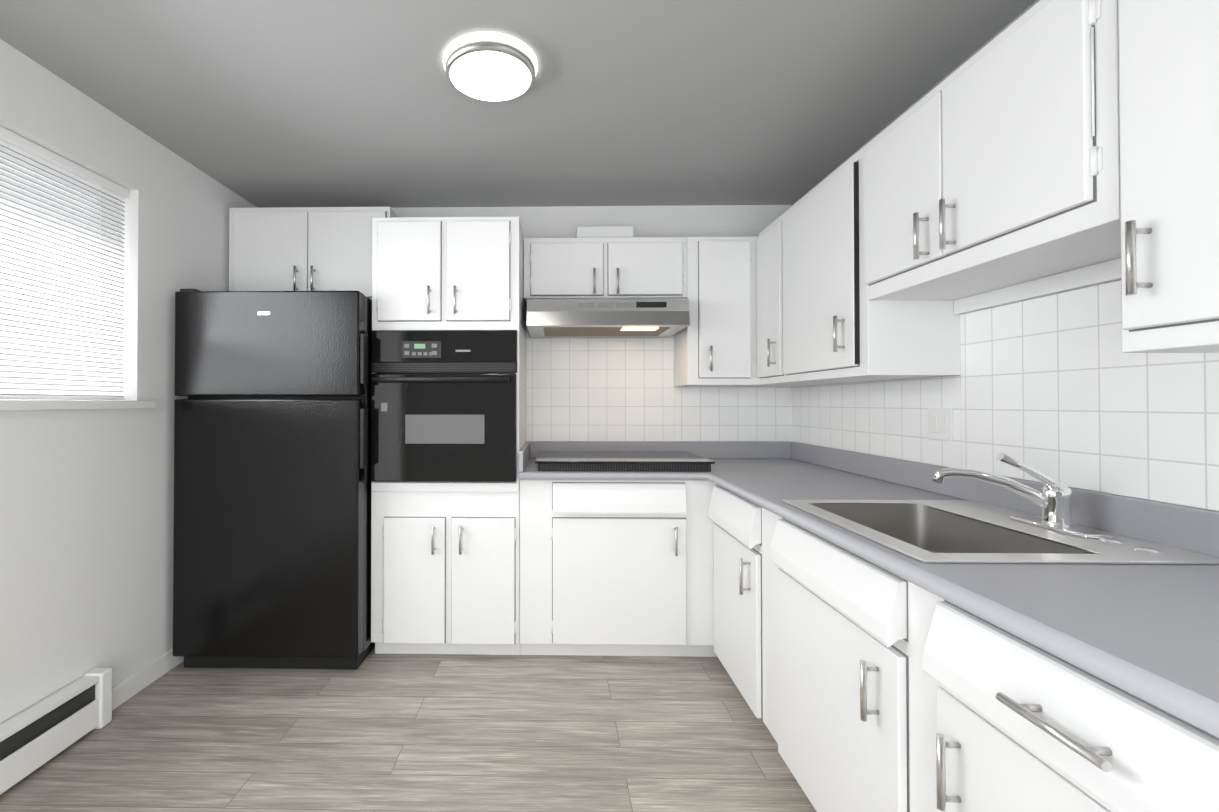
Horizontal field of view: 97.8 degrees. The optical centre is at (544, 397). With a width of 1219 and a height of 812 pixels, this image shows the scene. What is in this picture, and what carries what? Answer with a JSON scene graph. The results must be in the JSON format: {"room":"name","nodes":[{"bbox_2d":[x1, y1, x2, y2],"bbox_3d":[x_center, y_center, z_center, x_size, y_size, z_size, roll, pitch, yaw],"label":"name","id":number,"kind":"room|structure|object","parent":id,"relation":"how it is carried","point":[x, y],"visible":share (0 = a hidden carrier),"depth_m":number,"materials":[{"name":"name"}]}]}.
{"room":"kitchen","nodes":[
{"label":"kitchen","id":0,"kind":"room"},
{"bbox_2d":[0,39,256,722],"bbox_3d":[-1.841,0.040,0.933,0.200,2.370,4.400,0,-1,1],"label":"wall","id":1,"kind":"structure","parent":0,"point":[86,534],"depth_m":2.08,"materials":[{"name":"white paint"}]},
{"bbox_2d":[0,146,110,399],"bbox_3d":[-1.872,-0.440,1.384,0.040,0.886,1.692,0,-1,1],"label":"window","id":2,"kind":"structure","parent":1,"relation":"in","point":[91,241],"depth_m":2.04,"materials":[{"name":"white"}]},
{"bbox_2d":[0,126,127,399],"bbox_3d":[-1.784,-0.440,1.382,0.040,0.883,1.668,0,-1,1],"label":"window blinds","id":3,"kind":"object","parent":2,"relation":"attached to","point":[61,331],"visible":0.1,"depth_m":1.92,"materials":[{"name":"white plastic"}]},
{"bbox_2d":[0,668,111,794],"bbox_3d":[-1.700,1.123,1.094,0.070,0.206,1.850,0,-1,1],"label":"baseboard heater","id":4,"kind":"object","parent":1,"relation":"attached to","point":[35,736],"visible":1,"depth_m":1.79,"materials":[{"name":"white metal"}]},
{"bbox_2d":[0,400,154,410],"bbox_3d":[-1.761,0.022,1.377,0.142,0.035,1.792,0,-1,1],"label":"window sill","id":5,"kind":"structure","parent":1,"relation":"attached to","point":[16,405],"depth_m":1.88,"materials":[{"name":"white"}]},
{"bbox_2d":[112,649,183,709],"bbox_3d":[-1.702,1.199,2.569,0.012,0.085,1.097,0,-1,1],"label":"baseboard","id":6,"kind":"structure","parent":1,"relation":"attached to","point":[126,689],"depth_m":2.24,"materials":[{"name":"white wood"}]},
{"bbox_2d":[0,646,815,811],"bbox_3d":[-0.171,1.274,0.887,3.540,0.100,4.600,0,-1,1],"label":"floor","id":7,"kind":"structure","parent":0,"point":[374,732],"depth_m":1.88,"materials":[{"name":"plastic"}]},
{"bbox_2d":[173,289,374,668],"bbox_3d":[-1.234,0.375,2.716,0.862,1.735,0.702,0,-1,1],"label":"fridge","id":8,"kind":"object","parent":7,"relation":"on","point":[272,503],"visible":0.98,"depth_m":2.37,"materials":[{"name":"black metal"}]},
{"bbox_2d":[371,217,525,654],"bbox_3d":[-0.466,0.193,2.775,0.703,2.100,0.656,0,-1,1],"label":"tall cabinet","id":9,"kind":"object","parent":7,"relation":"on","point":[445,558],"visible":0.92,"depth_m":2.49,"materials":[{"name":"white paint"}]},
{"bbox_2d":[371,330,516,481],"bbox_3d":[-0.467,0.043,2.740,0.687,0.714,0.672,0,-1,1],"label":"oven","id":10,"kind":"object","parent":9,"relation":"in","point":[443,405],"visible":0.98,"depth_m":2.47,"materials":[{"name":"black metal"}]},
{"bbox_2d":[519,480,690,655],"bbox_3d":[0.278,0.816,2.760,0.783,0.856,0.642,0,-1,1],"label":"base cabinet","id":11,"kind":"object","parent":7,"relation":"on","point":[616,567],"depth_m":2.46,"materials":[{"name":"white paint"}]},
{"bbox_2d":[691,480,716,656],"bbox_3d":[1.052,0.815,2.745,0.764,0.856,0.642,0,-1,1],"label":"base cabinet","id":12,"kind":"object","parent":7,"relation":"on","point":[702,564],"depth_m":2.47,"materials":[{"name":"white paint"}]},
{"bbox_2d":[519,441,698,479],"bbox_3d":[0.308,0.321,2.759,0.840,0.132,0.653,0,-1,1],"label":"countertop","id":13,"kind":"structure","parent":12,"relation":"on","point":[538,460],"depth_m":2.51,"materials":[{"name":"grey laminate"}]},
{"bbox_2d":[534,450,715,471],"bbox_3d":[0.381,0.326,2.741,0.842,0.048,0.543,0,-1,1],"label":"cooktop","id":14,"kind":"object","parent":13,"relation":"in","point":[545,461],"depth_m":2.49,"materials":[{"name":"black"}]},
{"bbox_2d":[708,483,752,709],"bbox_3d":[1.081,0.809,2.132,0.682,0.856,0.667,0,-1,1],"label":"base cabinet","id":15,"kind":"object","parent":7,"relation":"on","point":[730,513],"depth_m":2.12,"materials":[{"name":"white paint"}]},
{"bbox_2d":[752,503,1090,811],"bbox_3d":[1.067,0.802,1.423,0.682,0.856,0.751,0,-1,1],"label":"base cabinet","id":16,"kind":"object","parent":7,"relation":"on","point":[862,685],"depth_m":1.41,"materials":[{"name":"white paint"}]},
{"bbox_2d":[892,573,1218,811],"bbox_3d":[1.053,0.795,0.708,0.682,0.856,0.680,0,-1,1],"label":"base cabinet","id":17,"kind":"object","parent":7,"relation":"on","point":[985,718],"depth_m":0.82,"materials":[{"name":"white paint"}]},
{"bbox_2d":[683,442,1218,737],"bbox_3d":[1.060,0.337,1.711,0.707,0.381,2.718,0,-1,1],"label":"countertop","id":18,"kind":"structure","parent":17,"relation":"on","point":[1129,604],"depth_m":1.14,"materials":[{"name":"grey laminate"}]},
{"bbox_2d":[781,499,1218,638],"bbox_3d":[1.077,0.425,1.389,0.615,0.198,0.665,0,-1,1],"label":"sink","id":19,"kind":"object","parent":18,"relation":"in","point":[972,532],"depth_m":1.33,"materials":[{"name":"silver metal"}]},
{"bbox_2d":[931,452,1111,538],"bbox_3d":[1.185,0.234,1.336,0.266,0.191,0.220,0,-1,1],"label":"faucet","id":20,"kind":"object","parent":18,"relation":"on","point":[1055,498],"depth_m":1.32,"materials":[{"name":"silver metal"}]},
{"bbox_2d":[0,0,1035,207],"bbox_3d":[-0.171,-1.196,0.912,3.540,0.100,4.600,0,-1,1],"label":"ceiling","id":21,"kind":"structure","parent":0,"point":[305,103],"depth_m":1.94,"materials":[{"name":"grey paint"}]},
{"bbox_2d":[443,32,536,101],"bbox_3d":[-0.183,-1.107,1.802,0.318,0.057,0.318,0,-1,1],"label":"ceiling light","id":22,"kind":"object","parent":21,"relation":"attached to","point":[491,66],"visible":1,"depth_m":1.74,"materials":[{"name":"white glass"}]},
{"bbox_2d":[392,205,792,441],"bbox_3d":[-0.126,0.062,3.149,3.540,2.370,0.100,0,-1,1],"label":"wall","id":23,"kind":"structure","parent":0,"point":[676,221],"depth_m":3.10,"materials":[{"name":"white paint"}]},
{"bbox_2d":[229,207,397,298],"bbox_3d":[-1.249,-0.755,2.940,0.864,0.515,0.376,0,-1,1],"label":"upper cabinet","id":24,"kind":"object","parent":23,"relation":"attached to","point":[301,249],"visible":0.62,"depth_m":2.79,"materials":[{"name":"white paint"}]},
{"bbox_2d":[524,237,686,307],"bbox_3d":[0.321,-0.681,2.904,0.858,0.318,0.369,0,-1,1],"label":"upper cabinet","id":25,"kind":"object","parent":23,"relation":"attached to","point":[638,267],"visible":0.98,"depth_m":2.76,"materials":[{"name":"white paint"}]},
{"bbox_2d":[575,226,632,237],"bbox_3d":[0.328,-0.881,2.969,0.304,0.078,0.258,0,-1,1],"label":"vent duct","id":26,"kind":"object","parent":25,"relation":"on","point":[602,231],"visible":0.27,"depth_m":2.84,"materials":[{"name":"white metal"}]},
{"bbox_2d":[527,298,689,337],"bbox_3d":[0.318,-0.434,2.838,0.800,0.174,0.496,0,-1,1],"label":"range hood","id":27,"kind":"object","parent":25,"relation":"attached to","point":[601,317],"visible":1,"depth_m":2.62,"materials":[{"name":"silver metal"}]},
{"bbox_2d":[526,338,791,440],"bbox_3d":[0.664,-0.045,3.080,1.540,0.600,0.006,0,-1,1],"label":"wall tile","id":28,"kind":"structure","parent":23,"relation":"attached to","point":[601,389],"depth_m":3.08,"materials":[{"name":"white tile"}]},
{"bbox_2d":[674,237,808,386],"bbox_3d":[1.094,-0.453,2.887,0.686,0.776,0.369,0,-1,1],"label":"upper cabinet","id":29,"kind":"object","parent":23,"relation":"attached to","point":[715,342],"visible":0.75,"depth_m":2.75,"materials":[{"name":"white paint"}]},
{"bbox_2d":[792,0,1215,510],"bbox_3d":[1.449,0.039,0.868,0.100,2.370,4.400,0,-1,1],"label":"wall","id":30,"kind":"structure","parent":0,"point":[980,48],"depth_m":1.88,"materials":[{"name":"white paint"}]},
{"bbox_2d":[756,144,960,384],"bbox_3d":[1.239,-0.466,2.277,0.372,0.791,0.958,0,-1,1],"label":"upper cabinet","id":31,"kind":"object","parent":30,"relation":"attached to","point":[822,319],"visible":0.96,"depth_m":1.99,"materials":[{"name":"white paint"}]},
{"bbox_2d":[864,0,1120,313],"bbox_3d":[1.222,-0.578,1.401,0.372,0.585,0.806,0,-1,1],"label":"upper cabinet","id":32,"kind":"object","parent":30,"relation":"attached to","point":[992,174],"visible":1,"depth_m":1.26,"materials":[{"name":"white paint"}]},
{"bbox_2d":[792,280,1218,510],"bbox_3d":[1.410,-0.020,1.693,0.006,0.522,2.748,0,-1,1],"label":"wall tile","id":33,"kind":"structure","parent":30,"relation":"attached to","point":[1062,389],"depth_m":1.45,"materials":[{"name":"white tile"}]},
{"bbox_2d":[928,408,952,440],"bbox_3d":[1.406,0.095,1.880,0.008,0.115,0.116,0,-1,1],"label":"switch plate","id":34,"kind":"object","parent":33,"relation":"attached to","point":[940,423],"visible":1,"depth_m":1.87,"materials":[{"name":"white plastic"}]},
{"bbox_2d":[1118,0,1218,352],"bbox_3d":[1.207,-0.482,0.686,0.372,0.791,0.618,0,-1,1],"label":"upper cabinet","id":35,"kind":"object","parent":30,"relation":"attached to","point":[1169,120],"visible":1,"depth_m":0.90,"materials":[{"name":"white paint"}]},
{"label":"outside","id":36,"kind":"structure","parent":0,"visible":0},
{"bbox_2d":[0,158,90,276],"bbox_3d":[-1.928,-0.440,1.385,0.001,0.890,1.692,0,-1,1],"label":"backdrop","id":37,"kind":"structure","parent":36,"point":[44,203],"depth_m":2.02,"materials":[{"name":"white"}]}
]}

